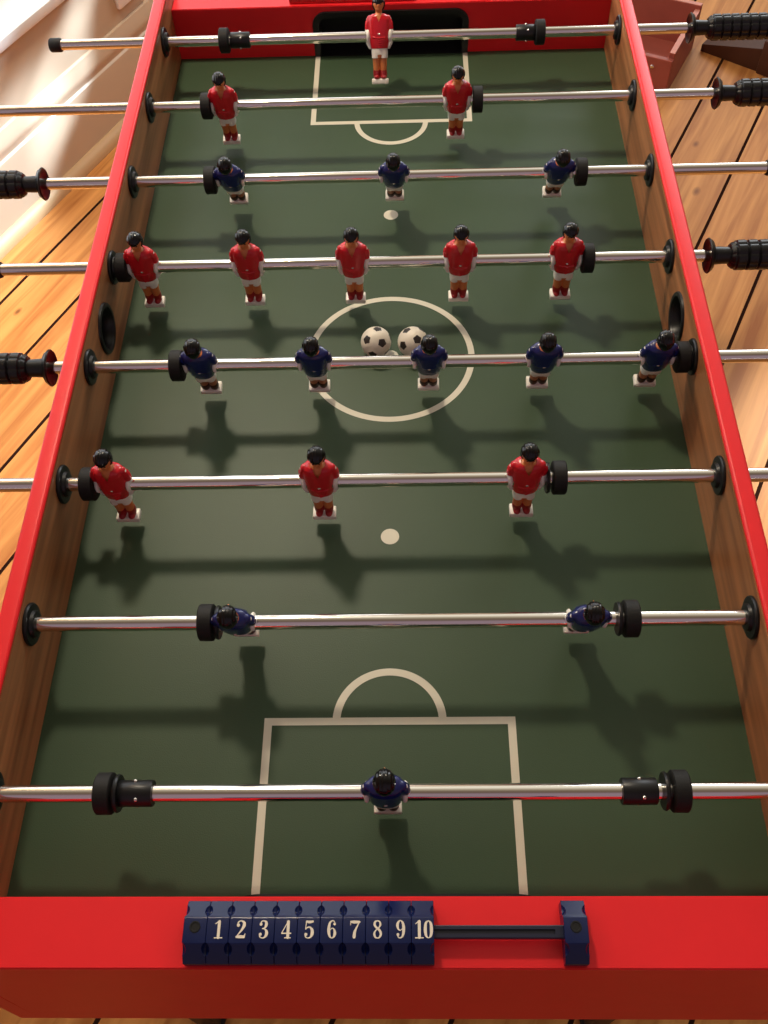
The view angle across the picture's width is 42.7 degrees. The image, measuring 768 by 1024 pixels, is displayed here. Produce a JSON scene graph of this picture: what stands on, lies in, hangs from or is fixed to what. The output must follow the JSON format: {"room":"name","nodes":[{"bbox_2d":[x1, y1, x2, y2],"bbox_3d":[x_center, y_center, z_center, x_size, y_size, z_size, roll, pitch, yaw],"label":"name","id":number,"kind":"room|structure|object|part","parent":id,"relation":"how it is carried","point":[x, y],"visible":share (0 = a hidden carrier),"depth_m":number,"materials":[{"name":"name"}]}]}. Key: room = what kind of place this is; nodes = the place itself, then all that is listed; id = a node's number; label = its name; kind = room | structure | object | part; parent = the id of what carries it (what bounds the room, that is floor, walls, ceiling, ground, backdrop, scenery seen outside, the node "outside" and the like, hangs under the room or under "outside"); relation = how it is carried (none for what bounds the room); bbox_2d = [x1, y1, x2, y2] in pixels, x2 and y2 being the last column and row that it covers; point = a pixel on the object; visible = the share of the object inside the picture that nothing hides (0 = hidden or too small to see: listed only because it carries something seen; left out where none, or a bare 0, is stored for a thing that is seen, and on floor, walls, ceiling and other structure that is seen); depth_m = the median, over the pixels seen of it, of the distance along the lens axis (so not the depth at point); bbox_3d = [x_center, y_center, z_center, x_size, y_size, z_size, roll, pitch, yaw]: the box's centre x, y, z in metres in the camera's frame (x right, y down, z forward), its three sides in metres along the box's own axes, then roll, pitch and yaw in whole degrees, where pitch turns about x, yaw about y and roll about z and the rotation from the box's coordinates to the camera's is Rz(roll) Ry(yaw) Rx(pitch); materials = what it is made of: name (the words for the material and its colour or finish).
{"room":"game room","nodes":[
{"label":"game room","id":0,"kind":"room"},
{"bbox_2d":[0,0,144,127],"bbox_3d":[-0.956,-1.367,1.194,0.200,2.500,9.000,22,60,16],"label":"wall","id":1,"kind":"structure","parent":0,"point":[28,66],"depth_m":2.11,"materials":[{"name":"beige paint"}]},
{"bbox_2d":[0,0,64,52],"bbox_3d":[-0.674,-1.743,1.588,0.203,1.555,3.100,22,60,16],"label":"window","id":2,"kind":"structure","parent":1,"relation":"in","point":[17,17],"depth_m":2.02,"materials":[{"name":"white glass"}]},
{"bbox_2d":[0,116,124,259],"bbox_3d":[-0.803,-0.635,2.186,0.020,0.028,9.000,22,60,16],"label":"trim","id":3,"kind":"structure","parent":1,"relation":"attached to","point":[100,150],"depth_m":2.24,"materials":[{"name":"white wood"}]},
{"bbox_2d":[0,0,153,235],"bbox_3d":[-0.823,-0.693,2.115,0.018,0.212,9.000,22,60,16],"label":"baseboard","id":4,"kind":"structure","parent":1,"relation":"attached to","point":[56,143],"depth_m":2.22,"materials":[{"name":"beige paint"}]},
{"bbox_2d":[115,0,130,9],"bbox_3d":[-0.588,-1.201,2.229,0.014,0.086,0.085,22,60,16],"label":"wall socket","id":5,"kind":"object","parent":1,"relation":"attached to","point":[120,4],"visible":1,"depth_m":2.24,"materials":[{"name":"white plastic"}]},
{"bbox_2d":[0,0,767,1023],"bbox_3d":[1.411,0.261,1.538,5.405,0.030,9.000,22,60,16],"label":"floor","id":6,"kind":"structure","parent":0,"point":[37,312],"depth_m":2.07,"materials":[{"name":"brown wood"}]},
{"bbox_2d":[0,0,767,1023],"bbox_3d":[0.016,-0.033,1.335,0.672,0.722,1.321,-1,56,2],"label":"table","id":7,"kind":"object","parent":6,"relation":"on","point":[93,907],"visible":0.95,"depth_m":0.94,"materials":[{"name":"red paint"}]},
{"bbox_3d":[-0.316,-0.228,1.047,0.017,0.006,1.303,-1,56,2],"label":"rail","id":8,"kind":"part","parent":7,"relation":"part of","materials":[{"name":"red laminate"}]},
{"bbox_2d":[98,302,115,354],"bbox_3d":[-0.313,-0.203,1.085,0.018,0.057,0.057,-1,56,2],"label":"cup","id":9,"kind":"object","parent":7,"relation":"on","point":[106,310],"depth_m":1.10,"materials":[{"name":"black plastic"}]},
{"bbox_3d":[-0.234,0.533,1.099,0.026,0.478,0.026,-1,56,2],"label":"leg","id":10,"kind":"part","parent":7,"relation":"part of","materials":[{"name":"black paint"}]},
{"bbox_2d":[289,0,300,3],"bbox_3d":[0.008,-0.748,1.400,0.286,0.019,0.042,-1,56,2],"label":"counter","id":11,"kind":"object","parent":7,"relation":"on","point":[290,1],"depth_m":1.40,"materials":[{"name":"red plastic"}]},
{"bbox_2d":[301,0,311,3],"bbox_3d":[-0.110,-0.746,1.403,0.016,0.018,0.042,-1,56,2],"label":"marker","id":12,"kind":"object","parent":11,"relation":"attached to","point":[302,1],"visible":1,"depth_m":1.40,"materials":[{"name":"red plastic"}]},
{"bbox_2d":[312,0,323,2],"bbox_3d":[-0.094,-0.746,1.403,0.016,0.018,0.042,-1,56,2],"label":"marker","id":13,"kind":"object","parent":11,"relation":"attached to","point":[313,1],"visible":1,"depth_m":1.40,"materials":[{"name":"red plastic"}]},
{"bbox_2d":[324,0,334,2],"bbox_3d":[-0.078,-0.747,1.402,0.016,0.018,0.042,-1,56,2],"label":"marker","id":14,"kind":"object","parent":11,"relation":"attached to","point":[325,1],"visible":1,"depth_m":1.40,"materials":[{"name":"red plastic"}]},
{"bbox_2d":[361,326,390,355],"bbox_3d":[-0.009,-0.192,1.109,0.034,0.034,0.034,18,59,13],"label":"football","id":15,"kind":"object","parent":7,"relation":"on","point":[375,341],"visible":0.93,"depth_m":1.10,"materials":[{"name":"beige plastic"}]},
{"bbox_2d":[0,222,767,307],"bbox_3d":[0.015,-0.277,1.105,0.929,0.110,0.039,-1,56,2],"label":"rod","id":16,"kind":"object","parent":7,"relation":"on","point":[460,257],"visible":1,"depth_m":1.09,"materials":[{"name":"silver metal"}]},
{"bbox_3d":[0.419,-0.285,1.089,0.122,0.039,0.039,-1,56,2],"label":"handle","id":17,"kind":"part","parent":16,"relation":"part of","materials":[{"name":"black plastic"}]},
{"bbox_2d":[0,768,767,814],"bbox_3d":[-0.066,0.223,0.774,1.020,0.110,0.039,-1,56,2],"label":"rod","id":18,"kind":"object","parent":7,"relation":"on","point":[109,793],"visible":1,"depth_m":0.76,"materials":[{"name":"silver metal"}]},
{"bbox_2d":[111,774,124,812],"bbox_3d":[-0.209,0.222,0.774,0.003,0.030,0.030,-1,56,2],"label":"washer","id":19,"kind":"object","parent":18,"relation":"in","point":[117,781],"depth_m":0.76,"materials":[{"name":"black plastic"}]},
{"bbox_2d":[658,771,671,810],"bbox_3d":[0.217,0.216,0.762,0.003,0.030,0.030,-1,56,2],"label":"washer","id":20,"kind":"object","parent":18,"relation":"in","point":[665,779],"depth_m":0.76,"materials":[{"name":"black plastic"}]},
{"bbox_2d":[0,329,767,393],"bbox_3d":[0.019,-0.153,1.022,0.976,0.107,0.045,-1,56,2],"label":"rod","id":21,"kind":"object","parent":7,"relation":"on","point":[429,357],"visible":1,"depth_m":1.01,"materials":[{"name":"silver metal"}]},
{"bbox_3d":[-0.408,-0.150,1.030,0.122,0.039,0.039,-1,56,2],"label":"handle","id":22,"kind":"part","parent":21,"relation":"part of","materials":[{"name":"black plastic"}]},
{"bbox_2d":[0,442,767,521],"bbox_3d":[0.037,-0.028,0.938,1.090,0.110,0.039,-1,56,2],"label":"rod","id":23,"kind":"object","parent":7,"relation":"on","point":[528,473],"visible":1,"depth_m":0.93,"materials":[{"name":"silver metal"}]},
{"bbox_2d":[544,462,550,492],"bbox_3d":[0.154,-0.032,0.930,0.003,0.030,0.030,-1,56,2],"label":"washer","id":24,"kind":"object","parent":23,"relation":"in","point":[547,467],"depth_m":0.92,"materials":[{"name":"black plastic"}]},
{"bbox_2d":[0,148,767,204],"bbox_3d":[-0.032,-0.403,1.191,1.006,0.100,0.064,-1,56,2],"label":"rod","id":25,"kind":"object","parent":7,"relation":"on","point":[14,184],"visible":1,"depth_m":1.18,"materials":[{"name":"silver metal"}]},
{"bbox_3d":[-0.474,-0.399,1.199,0.122,0.039,0.039,-1,56,2],"label":"handle","id":26,"kind":"part","parent":25,"relation":"part of","materials":[{"name":"black plastic"}]},
{"bbox_2d":[0,65,767,144],"bbox_3d":[0.005,-0.526,1.272,1.079,0.110,0.039,-1,56,2],"label":"rod","id":27,"kind":"object","parent":7,"relation":"on","point":[221,101],"visible":1,"depth_m":1.26,"materials":[{"name":"silver metal"}]},
{"bbox_3d":[0.483,-0.535,1.254,0.122,0.039,0.039,-1,56,2],"label":"handle","id":28,"kind":"part","parent":27,"relation":"part of","materials":[{"name":"black plastic"}]},
{"bbox_3d":[0.005,0.363,0.792,0.625,0.205,0.058,-1,56,2],"label":"panel","id":29,"kind":"part","parent":7,"relation":"part of","materials":[{"name":"red laminate"}]},
{"bbox_2d":[182,901,589,965],"bbox_3d":[0.001,0.299,0.700,0.286,0.019,0.042,-1,56,2],"label":"counter","id":30,"kind":"object","parent":7,"relation":"attached to","point":[573,932],"depth_m":0.70,"materials":[{"name":"blue plastic"}]},
{"bbox_2d":[205,901,232,965],"bbox_3d":[-0.117,0.301,0.704,0.016,0.019,0.042,-1,56,2],"label":"marker","id":31,"kind":"object","parent":30,"relation":"attached to","point":[218,922],"visible":1,"depth_m":0.69,"materials":[{"name":"blue plastic"}]},
{"bbox_2d":[228,901,254,965],"bbox_3d":[-0.101,0.300,0.703,0.016,0.019,0.042,-1,56,2],"label":"marker","id":32,"kind":"object","parent":30,"relation":"attached to","point":[240,928],"visible":1,"depth_m":0.69,"materials":[{"name":"blue plastic"}]},
{"bbox_2d":[251,901,277,965],"bbox_3d":[-0.085,0.300,0.703,0.016,0.019,0.042,-1,56,2],"label":"marker","id":33,"kind":"object","parent":30,"relation":"attached to","point":[263,923],"visible":1,"depth_m":0.69,"materials":[{"name":"blue plastic"}]},
{"bbox_2d":[274,901,299,965],"bbox_3d":[-0.069,0.300,0.703,0.016,0.019,0.042,-1,56,2],"label":"marker","id":34,"kind":"object","parent":30,"relation":"attached to","point":[286,919],"visible":1,"depth_m":0.69,"materials":[{"name":"blue plastic"}]},
{"bbox_2d":[297,901,321,965],"bbox_3d":[-0.053,0.300,0.702,0.016,0.019,0.042,-1,56,2],"label":"marker","id":35,"kind":"object","parent":30,"relation":"attached to","point":[308,928],"visible":1,"depth_m":0.69,"materials":[{"name":"blue plastic"}]},
{"bbox_2d":[320,901,343,965],"bbox_3d":[-0.037,0.300,0.702,0.016,0.019,0.042,-1,56,2],"label":"marker","id":36,"kind":"object","parent":30,"relation":"attached to","point":[331,920],"visible":1,"depth_m":0.69,"materials":[{"name":"blue plastic"}]},
{"bbox_2d":[343,901,366,965],"bbox_3d":[-0.021,0.299,0.701,0.016,0.019,0.042,-1,56,2],"label":"marker","id":37,"kind":"object","parent":30,"relation":"attached to","point":[354,918],"visible":1,"depth_m":0.69,"materials":[{"name":"blue plastic"}]},
{"bbox_2d":[366,901,388,965],"bbox_3d":[-0.005,0.299,0.701,0.016,0.019,0.042,-1,56,2],"label":"marker","id":38,"kind":"object","parent":30,"relation":"attached to","point":[377,912],"visible":1,"depth_m":0.69,"materials":[{"name":"blue plastic"}]},
{"bbox_2d":[389,901,411,965],"bbox_3d":[0.011,0.299,0.700,0.016,0.019,0.042,-1,56,2],"label":"marker","id":39,"kind":"object","parent":30,"relation":"attached to","point":[399,911],"visible":1,"depth_m":0.69,"materials":[{"name":"blue plastic"}]},
{"bbox_2d":[411,901,434,965],"bbox_3d":[0.028,0.299,0.700,0.016,0.019,0.042,-1,56,2],"label":"marker","id":40,"kind":"object","parent":30,"relation":"attached to","point":[422,913],"visible":1,"depth_m":0.69,"materials":[{"name":"blue plastic"}]},
{"bbox_3d":[0.003,0.320,0.748,0.225,0.066,0.042,-1,56,2],"label":"goal frame","id":41,"kind":"part","parent":7,"relation":"part of","materials":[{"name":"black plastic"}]},
{"bbox_2d":[35,600,746,640],"bbox_3d":[-0.065,0.097,0.858,1.020,0.105,0.052,-1,56,2],"label":"rod","id":42,"kind":"object","parent":7,"relation":"on","point":[627,618],"visible":1,"depth_m":0.84,"materials":[{"name":"silver metal"}]},
{"bbox_2d":[214,605,222,639],"bbox_3d":[-0.144,0.096,0.856,0.003,0.030,0.030,-1,56,2],"label":"washer","id":43,"kind":"object","parent":42,"relation":"in","point":[218,631],"depth_m":0.84,"materials":[{"name":"black plastic"}]},
{"bbox_2d":[613,601,623,635],"bbox_3d":[0.201,0.092,0.846,0.003,0.030,0.030,-1,56,2],"label":"washer","id":44,"kind":"object","parent":42,"relation":"in","point":[618,609],"depth_m":0.84,"materials":[{"name":"black plastic"}]},
{"bbox_3d":[0.010,-0.711,1.437,0.225,0.066,0.042,-1,56,2],"label":"goal frame","id":45,"kind":"part","parent":7,"relation":"part of","materials":[{"name":"black plastic"}]},
{"bbox_3d":[0.012,-0.687,1.494,0.625,0.205,0.058,-1,56,2],"label":"panel","id":46,"kind":"part","parent":7,"relation":"part of","materials":[{"name":"red laminate"}]},
{"bbox_2d":[48,0,767,83],"bbox_3d":[0.037,-0.650,1.353,1.001,0.100,0.064,-1,56,2],"label":"rod","id":47,"kind":"object","parent":7,"relation":"on","point":[379,35],"visible":1,"depth_m":1.34,"materials":[{"name":"silver metal"}]},
{"bbox_3d":[0.476,-0.660,1.337,0.122,0.039,0.039,-1,56,2],"label":"handle","id":48,"kind":"part","parent":47,"relation":"part of","materials":[{"name":"black plastic"}]},
{"bbox_2d":[398,326,425,354],"bbox_3d":[0.033,-0.192,1.108,0.034,0.034,0.034,20,59,15],"label":"football","id":49,"kind":"object","parent":7,"relation":"on","point":[409,338],"visible":0.7,"depth_m":1.09,"materials":[{"name":"beige"}]},
{"bbox_3d":[0.266,0.527,1.084,0.026,0.478,0.026,-1,56,2],"label":"leg","id":50,"kind":"part","parent":7,"relation":"part of","materials":[{"name":"black paint"}]},
{"bbox_2d":[668,291,683,341],"bbox_3d":[0.325,-0.211,1.067,0.018,0.057,0.057,-1,56,2],"label":"cup","id":51,"kind":"object","parent":7,"relation":"on","point":[676,299],"depth_m":1.08,"materials":[{"name":"black plastic"}]},
{"bbox_3d":[0.325,-0.236,1.028,0.017,0.006,1.303,-1,56,2],"label":"rail","id":52,"kind":"part","parent":7,"relation":"part of","materials":[{"name":"red laminate"}]},
{"bbox_2d":[632,0,702,88],"bbox_3d":[0.581,-1.190,2.452,0.340,0.116,0.236,22,60,16],"label":"wooden crate","id":53,"kind":"object","parent":6,"relation":"on","point":[666,54],"visible":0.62,"depth_m":2.45,"materials":[{"name":"red wood"}]},
{"bbox_3d":[0.583,-1.163,2.494,0.312,0.008,0.205,22,60,16],"label":"board","id":54,"kind":"part","parent":53,"relation":"part of","materials":[{"name":"red wood"}]},
{"bbox_2d":[700,39,767,76],"bbox_3d":[0.917,-1.177,2.449,0.210,0.085,0.120,33,63,21],"label":"wooden block","id":55,"kind":"object","parent":6,"relation":"on","point":[751,54],"visible":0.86,"depth_m":2.44,"materials":[{"name":"brown wood"}]}
]}

